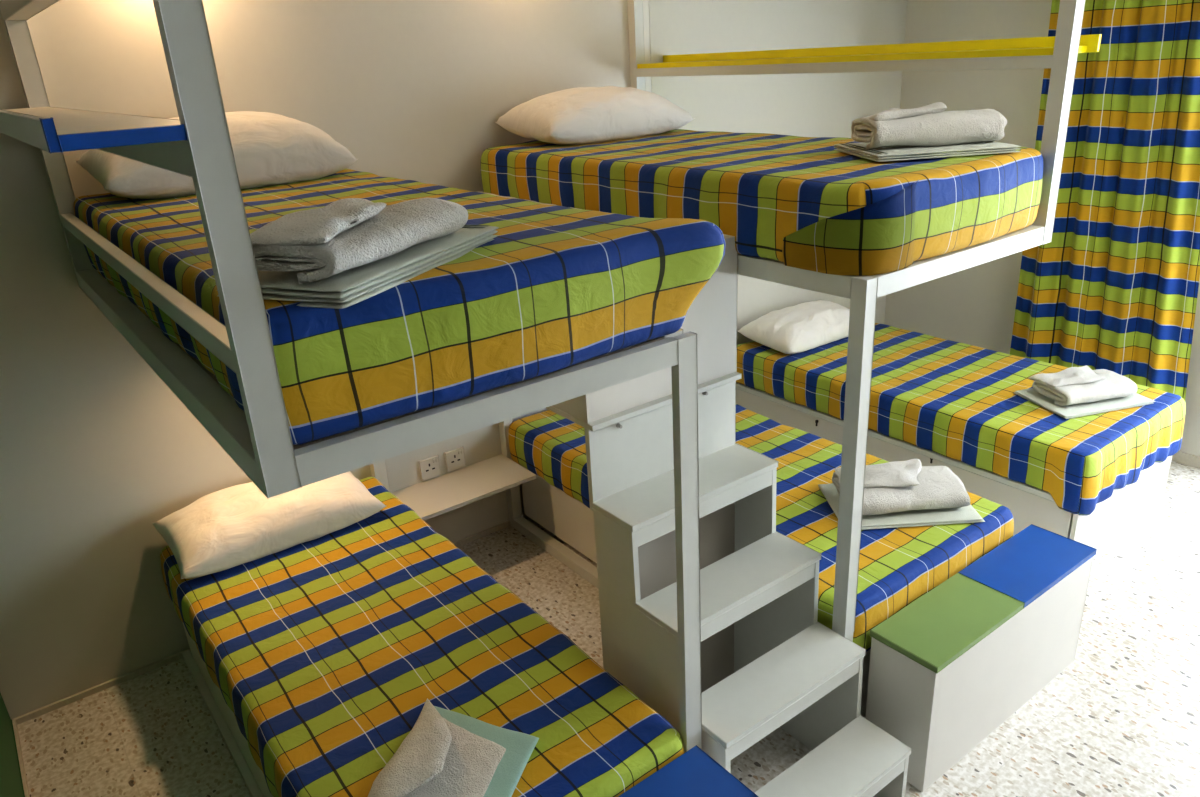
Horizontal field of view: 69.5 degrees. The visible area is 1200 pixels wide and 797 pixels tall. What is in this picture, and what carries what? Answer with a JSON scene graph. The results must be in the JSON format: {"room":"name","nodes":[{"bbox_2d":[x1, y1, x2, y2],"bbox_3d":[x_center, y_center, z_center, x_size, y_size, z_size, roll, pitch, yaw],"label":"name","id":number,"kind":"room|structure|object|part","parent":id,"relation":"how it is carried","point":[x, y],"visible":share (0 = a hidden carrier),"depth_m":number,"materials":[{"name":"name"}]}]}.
{"room":"dormitory","nodes":[
{"label":"dormitory","id":0,"kind":"room"},
{"bbox_2d":[0,0,906,719],"bbox_3d":[-0.485,-0.817,3.965,6.180,3.000,0.200,-18,26,-33],"label":"wall","id":1,"kind":"structure","parent":0,"point":[96,449],"depth_m":3.26,"materials":[{"name":"paint"}]},
{"bbox_2d":[13,515,528,724],"bbox_3d":[-0.692,0.707,4.198,3.700,0.024,0.012,-18,26,-33],"label":"baseboard","id":2,"kind":"structure","parent":1,"relation":"attached to","point":[63,702],"depth_m":3.38,"materials":[{"name":"stone"}]},
{"bbox_2d":[418,455,440,480],"bbox_3d":[-0.783,0.320,3.984,0.100,0.100,0.020,-18,26,-33],"label":"wall socket","id":3,"kind":"object","parent":1,"relation":"attached to","point":[429,467],"visible":1,"depth_m":3.98,"materials":[{"name":"white plastic"}]},
{"bbox_2d":[444,446,465,471],"bbox_3d":[-0.678,0.285,4.056,0.100,0.100,0.020,-18,26,-33],"label":"wall socket","id":4,"kind":"object","parent":1,"relation":"attached to","point":[455,459],"visible":1,"depth_m":4.05,"materials":[{"name":"white plastic"}]},
{"bbox_2d":[391,454,535,520],"bbox_3d":[-0.644,0.414,3.936,0.649,0.040,0.308,-18,26,-33],"label":"wall shelf","id":5,"kind":"object","parent":1,"relation":"attached to","point":[444,493],"visible":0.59,"depth_m":3.93,"materials":[{"name":"white paint"}]},
{"bbox_2d":[643,0,651,92],"bbox_3d":[0.249,-1.011,4.345,0.061,3.006,0.018,-18,26,-33],"label":"trim","id":6,"kind":"structure","parent":1,"relation":"attached to","point":[646,14],"depth_m":4.07,"materials":[{"name":"white paint"}]},
{"bbox_2d":[17,461,1199,796],"bbox_3d":[1.227,1.339,2.511,6.180,0.100,5.600,-18,26,-33],"label":"floor","id":7,"kind":"structure","parent":0,"point":[1122,719],"depth_m":3.07,"materials":[{"name":"stone"}]},
{"bbox_2d":[0,693,29,796],"bbox_3d":[-1.851,0.574,1.896,0.601,2.103,1.984,-18,26,-33],"label":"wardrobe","id":8,"kind":"object","parent":7,"relation":"on","point":[13,779],"visible":1,"depth_m":2.86,"materials":[{"name":"green paint"}]},
{"bbox_2d":[182,623,272,796],"bbox_3d":[-0.732,1.063,2.929,0.892,0.317,2.024,-18,26,-33],"label":"bed base","id":9,"kind":"object","parent":7,"relation":"on","point":[223,716],"visible":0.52,"depth_m":3.03,"materials":[{"name":"white paint"}]},
{"bbox_2d":[160,477,684,796],"bbox_3d":[-0.732,0.817,2.831,0.927,0.215,2.072,-18,26,-33],"label":"mattress","id":10,"kind":"object","parent":9,"relation":"on","point":[325,653],"visible":0.81,"depth_m":2.59,"materials":[{"name":"fabric"}]},
{"bbox_2d":[153,471,385,578],"bbox_3d":[-1.272,0.433,3.343,0.770,0.197,0.410,-18,26,-33],"label":"pillow","id":11,"kind":"object","parent":10,"relation":"on","point":[226,528],"visible":0.84,"depth_m":3.21,"materials":[{"name":"white fabric"}]},
{"bbox_2d":[368,698,538,796],"bbox_3d":[-0.365,0.912,2.158,0.348,0.072,0.437,2,22,14],"label":"bath towel","id":12,"kind":"object","parent":10,"relation":"on","point":[446,753],"visible":1,"depth_m":2.17,"materials":[{"name":"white fabric"}]},
{"bbox_3d":[-0.387,0.934,2.168,0.253,0.015,0.383,3,23,14],"label":"terry panel","id":13,"kind":"part","parent":12,"relation":"part of","materials":[{"name":"white fabric"}]},
{"bbox_2d":[0,0,701,751],"bbox_3d":[-0.763,0.070,2.559,0.953,2.433,2.053,-18,26,-33],"label":"frame","id":14,"kind":"object","parent":7,"relation":"on","point":[258,439],"visible":0.65,"depth_m":1.59,"materials":[{"name":"white metal"}]},
{"bbox_3d":[-1.175,-0.909,1.865,0.058,0.059,1.977,-18,26,-33],"label":"rail","id":15,"kind":"part","parent":14,"relation":"part of","materials":[{"name":"white metal"}]},
{"bbox_3d":[-1.764,-0.795,2.780,0.058,0.888,0.053,-18,26,-33],"label":"post","id":16,"kind":"part","parent":14,"relation":"part of","materials":[{"name":"white metal"}]},
{"bbox_2d":[0,106,187,152],"bbox_3d":[-1.228,-0.630,1.915,0.215,0.043,2.027,-18,26,-33],"label":"wall shelf","id":17,"kind":"object","parent":14,"relation":"attached to","point":[48,129],"visible":1,"depth_m":1.24,"materials":[{"name":"white paint"}]},
{"bbox_3d":[-1.162,-0.610,1.982,0.048,0.053,1.977,-18,26,-33],"label":"shelf rail","id":18,"kind":"part","parent":14,"relation":"part of","materials":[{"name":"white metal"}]},
{"bbox_3d":[-1.152,-0.324,2.092,0.033,0.041,1.977,-18,26,-33],"label":"guard rail","id":19,"kind":"part","parent":14,"relation":"part of","materials":[{"name":"white metal"}]},
{"bbox_3d":[-0.550,-0.259,1.268,0.058,0.888,0.031,-18,26,-33],"label":"post","id":20,"kind":"part","parent":14,"relation":"part of","materials":[{"name":"white metal"}]},
{"bbox_3d":[-0.990,0.068,3.710,0.058,1.605,0.048,-18,26,-33],"label":"post","id":21,"kind":"part","parent":14,"relation":"part of","materials":[{"name":"white metal"}]},
{"bbox_3d":[-0.783,-0.270,2.423,0.840,0.033,1.960,-18,26,-33],"label":"board","id":22,"kind":"part","parent":14,"relation":"part of","materials":[{"name":"white wood"}]},
{"bbox_2d":[74,169,725,444],"bbox_3d":[-0.734,-0.417,2.396,1.024,0.245,2.058,-18,26,-33],"label":"mattress","id":23,"kind":"object","parent":14,"relation":"on","point":[558,287],"visible":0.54,"depth_m":1.67,"materials":[{"name":"fabric"}]},
{"bbox_2d":[76,111,358,198],"bbox_3d":[-1.266,-0.819,2.865,0.780,0.237,0.450,-18,26,-33],"label":"pillow","id":24,"kind":"object","parent":23,"relation":"on","point":[270,149],"visible":0.7,"depth_m":2.77,"materials":[{"name":"white fabric"}]},
{"bbox_2d":[217,225,498,308],"bbox_3d":[-0.423,-0.259,1.607,0.259,0.037,0.527,6,23,21],"label":"sheets","id":25,"kind":"object","parent":23,"relation":"on","point":[347,288],"visible":0.57,"depth_m":1.45,"materials":[{"name":"white fabric"}]},
{"bbox_2d":[250,197,467,283],"bbox_3d":[-0.431,-0.301,1.553,0.230,0.098,0.444,7,24,24],"label":"hand towel","id":26,"kind":"object","parent":25,"relation":"on","point":[342,235],"visible":0.96,"depth_m":1.44,"materials":[{"name":"white fabric"}]},
{"bbox_3d":[0.227,0.605,2.194,0.058,1.605,0.025,-18,26,-33],"label":"post","id":27,"kind":"part","parent":14,"relation":"part of","materials":[{"name":"white metal"}]},
{"bbox_2d":[618,745,758,796],"bbox_3d":[-0.043,1.293,2.016,0.956,0.485,0.234,-18,26,-33],"label":"storage bench","id":28,"kind":"object","parent":7,"relation":"on","point":[694,773],"visible":1,"depth_m":2.16,"materials":[{"name":"blue paint"}]},
{"bbox_2d":[521,466,870,717],"bbox_3d":[0.567,0.615,3.803,0.906,0.354,1.971,-18,26,-33],"label":"bed base","id":29,"kind":"object","parent":7,"relation":"on","point":[567,518],"visible":0.11,"depth_m":4.01,"materials":[{"name":"white paint"}]},
{"bbox_2d":[508,404,1013,651],"bbox_3d":[0.542,0.351,3.696,0.986,0.221,2.057,-18,26,-33],"label":"mattress","id":30,"kind":"object","parent":29,"relation":"on","point":[898,566],"visible":0.32,"depth_m":3.14,"materials":[{"name":"fabric"}]},
{"bbox_2d":[818,483,984,529],"bbox_3d":[1.108,0.385,3.216,0.507,0.018,0.343,-4,22,-1],"label":"bath towel","id":31,"kind":"object","parent":30,"relation":"on","point":[966,514],"visible":0.38,"depth_m":3.09,"materials":[{"name":"white fabric"}]},
{"bbox_2d":[832,459,969,514],"bbox_3d":[1.106,0.324,3.190,0.439,0.126,0.282,-4,22,-1],"label":"hand towel","id":32,"kind":"object","parent":31,"relation":"on","point":[897,486],"visible":0.77,"depth_m":3.10,"materials":[{"name":"white fabric"}]},
{"bbox_2d":[592,444,911,796],"bbox_3d":[0.453,0.777,2.554,0.583,0.992,0.721,-18,26,-33],"label":"staircase","id":33,"kind":"structure","parent":7,"relation":"on","point":[768,664],"depth_m":2.54,"materials":[{"name":"white laminate"}]},
{"bbox_2d":[478,191,741,511],"bbox_3d":[-0.262,-0.277,3.089,0.585,0.706,1.556,-18,26,-33],"label":"cabinet","id":34,"kind":"object","parent":33,"relation":"on","point":[628,425],"visible":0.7,"depth_m":2.55,"materials":[{"name":"white wood"}]},
{"bbox_3d":[-0.284,-0.211,3.150,0.580,0.018,1.472,-18,26,-33],"label":"panel","id":35,"kind":"part","parent":34,"relation":"part of","materials":[{"name":"white paint"}]},
{"bbox_3d":[-0.505,-0.332,2.901,0.020,0.418,1.515,-18,26,-33],"label":"panel","id":36,"kind":"part","parent":34,"relation":"part of","materials":[{"name":"white paint"}]},
{"bbox_3d":[-0.294,-0.604,2.974,0.580,0.012,1.515,-18,26,-33],"label":"panel","id":37,"kind":"part","parent":34,"relation":"part of","materials":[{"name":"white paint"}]},
{"bbox_3d":[0.180,-0.208,2.478,0.584,0.428,0.018,-18,26,-33],"label":"panel","id":38,"kind":"part","parent":34,"relation":"part of","materials":[{"name":"white paint"}]},
{"bbox_3d":[0.198,0.127,2.610,0.578,0.263,0.019,-18,26,-33],"label":"riser panel","id":39,"kind":"part","parent":34,"relation":"part of","materials":[{"name":"white wood"}]},
{"bbox_3d":[0.229,0.860,2.407,0.018,0.972,0.714,-18,26,-33],"label":"panel","id":40,"kind":"part","parent":33,"relation":"part of","materials":[{"name":"white wood"}]},
{"bbox_3d":[0.241,0.692,2.822,0.542,0.971,0.015,-18,26,-33],"label":"panel","id":41,"kind":"part","parent":33,"relation":"part of","materials":[{"name":"grey wood"}]},
{"bbox_3d":[0.674,0.712,2.712,0.018,0.972,0.714,-18,26,-33],"label":"panel","id":42,"kind":"part","parent":33,"relation":"part of","materials":[{"name":"white wood"}]},
{"bbox_2d":[499,0,1085,641],"bbox_3d":[0.466,-0.420,3.376,0.951,2.603,2.048,-18,26,-33],"label":"frame","id":43,"kind":"object","parent":7,"relation":"on","point":[863,292],"visible":0.34,"depth_m":2.58,"materials":[{"name":"white metal"}]},
{"bbox_3d":[-0.466,-0.106,4.066,0.053,1.608,0.053,-18,26,-33],"label":"post","id":44,"kind":"part","parent":43,"relation":"part of","materials":[{"name":"white metal"}]},
{"bbox_3d":[0.046,0.823,3.768,0.053,0.053,1.513,-18,26,-33],"label":"floor rail","id":45,"kind":"part","parent":43,"relation":"part of","materials":[{"name":"white wood"}]},
{"bbox_3d":[0.178,-1.522,4.085,0.055,1.055,0.048,-18,26,-33],"label":"post","id":46,"kind":"part","parent":43,"relation":"part of","materials":[{"name":"white metal"}]},
{"bbox_2d":[480,129,1042,275],"bbox_3d":[0.443,-0.808,3.200,0.989,0.241,2.061,-18,26,-33],"label":"mattress","id":47,"kind":"object","parent":43,"relation":"on","point":[805,203],"visible":0.77,"depth_m":2.52,"materials":[{"name":"fabric"}]},
{"bbox_2d":[495,86,694,144],"bbox_3d":[-0.018,-1.230,3.734,0.770,0.220,0.430,-18,26,-33],"label":"pillow","id":48,"kind":"object","parent":47,"relation":"on","point":[579,115],"visible":1,"depth_m":3.58,"materials":[{"name":"white fabric"}]},
{"bbox_2d":[834,142,1021,161],"bbox_3d":[1.008,-0.785,2.704,0.443,0.024,0.368,-5,22,-4],"label":"bath towel","id":49,"kind":"object","parent":47,"relation":"on","point":[896,152],"visible":0.73,"depth_m":2.56,"materials":[{"name":"white fabric"}]},
{"bbox_2d":[851,102,1006,148],"bbox_3d":[1.005,-0.843,2.664,0.413,0.125,0.214,-5,22,-4],"label":"hand towel","id":50,"kind":"object","parent":49,"relation":"on","point":[929,125],"visible":1,"depth_m":2.58,"materials":[{"name":"white fabric"}]},
{"bbox_3d":[0.781,-1.272,3.326,0.055,0.037,1.958,-18,26,-33],"label":"shelf rail","id":51,"kind":"part","parent":43,"relation":"part of","materials":[{"name":"white metal"}]},
{"bbox_3d":[0.737,0.426,2.563,0.049,1.608,0.049,-18,26,-33],"label":"post","id":52,"kind":"part","parent":43,"relation":"part of","materials":[{"name":"white metal"}]},
{"bbox_2d":[637,34,1101,68],"bbox_3d":[0.844,-1.335,3.361,0.212,0.052,2.027,-18,26,-33],"label":"wall shelf","id":53,"kind":"object","parent":43,"relation":"attached to","point":[1032,46],"visible":0.97,"depth_m":3.14,"materials":[{"name":"yellow paint"}]},
{"bbox_3d":[1.385,-0.990,2.581,0.055,1.055,0.048,-18,26,-33],"label":"post","id":54,"kind":"part","parent":43,"relation":"part of","materials":[{"name":"white metal"}]},
{"bbox_2d":[736,383,1172,557],"bbox_3d":[1.753,0.218,4.611,0.936,0.366,1.966,-18,26,-33],"label":"bed base","id":55,"kind":"object","parent":7,"relation":"on","point":[1127,507],"visible":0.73,"depth_m":3.95,"materials":[{"name":"white paint"}]},
{"bbox_2d":[736,323,1185,515],"bbox_3d":[1.742,-0.022,4.515,0.989,0.292,2.052,-18,26,-33],"label":"mattress","id":56,"kind":"object","parent":55,"relation":"on","point":[958,401],"visible":0.83,"depth_m":4.01,"materials":[{"name":"fabric"}]},
{"bbox_2d":[738,300,849,353],"bbox_3d":[1.193,-0.433,4.995,0.730,0.188,0.400,-18,26,-33],"label":"pillow","id":57,"kind":"object","parent":56,"relation":"on","point":[805,326],"visible":0.92,"depth_m":4.86,"materials":[{"name":"white fabric"}]},
{"bbox_2d":[1014,388,1155,418],"bbox_3d":[2.229,-0.007,3.995,0.482,0.017,0.343,-8,22,-13],"label":"bath towel","id":58,"kind":"object","parent":56,"relation":"on","point":[1090,408],"visible":0.59,"depth_m":3.89,"materials":[{"name":"white fabric"}]},
{"bbox_2d":[1029,365,1136,405],"bbox_3d":[2.214,-0.063,3.966,0.379,0.114,0.255,-8,22,-11],"label":"hand towel","id":59,"kind":"object","parent":58,"relation":"on","point":[1072,385],"visible":1,"depth_m":3.90,"materials":[{"name":"white fabric"}]},
{"bbox_3d":[2.345,0.474,3.886,0.921,0.365,0.026,-18,26,-33],"label":"panel","id":60,"kind":"part","parent":55,"relation":"part of","materials":[{"name":"white paint"}]},
{"bbox_2d":[865,524,1096,792],"bbox_3d":[1.300,0.846,2.940,0.957,0.485,0.234,-18,26,-33],"label":"storage bench","id":61,"kind":"object","parent":7,"relation":"on","point":[950,667],"visible":0.91,"depth_m":2.77,"materials":[{"name":"white paint"}]},
{"bbox_3d":[1.098,0.695,2.724,0.479,0.024,0.234,-18,26,-33],"label":"lid","id":62,"kind":"part","parent":61,"relation":"part of","materials":[{"name":"green paint"}]},
{"bbox_3d":[1.362,0.883,2.867,0.951,0.464,0.020,-18,26,-33],"label":"panel","id":63,"kind":"part","parent":61,"relation":"part of","materials":[{"name":"white paint"}]},
{"bbox_3d":[1.478,0.569,2.985,0.480,0.024,0.234,-18,26,-33],"label":"lid","id":64,"kind":"part","parent":61,"relation":"part of","materials":[{"name":"blue paint"}]},
{"bbox_2d":[884,0,1199,456],"bbox_3d":[3.523,-0.887,3.566,0.200,3.000,5.200,-18,26,-33],"label":"wall","id":65,"kind":"structure","parent":0,"point":[976,305],"depth_m":5.05,"materials":[{"name":"paint"}]},
{"bbox_2d":[1172,451,1199,468],"bbox_3d":[2.588,0.093,5.211,0.012,0.060,2.120,-18,26,-33],"label":"baseboard","id":66,"kind":"structure","parent":65,"relation":"attached to","point":[1180,457],"depth_m":4.56,"materials":[{"name":"stone"}]},
{"bbox_3d":[2.583,-2.231,3.932,0.177,0.024,1.300,-18,26,-33],"label":"curtain rod","id":67,"kind":"object","parent":65,"relation":"attached to","visible":0},
{"bbox_2d":[1010,0,1199,400],"bbox_3d":[2.610,-1.003,4.348,0.088,2.510,0.960,-18,26,-33],"label":"curtain","id":68,"kind":"object","parent":67,"relation":"hanging from","point":[1115,286],"visible":0.73,"depth_m":4.32,"materials":[{"name":"multicoloured fabric"}]}
]}

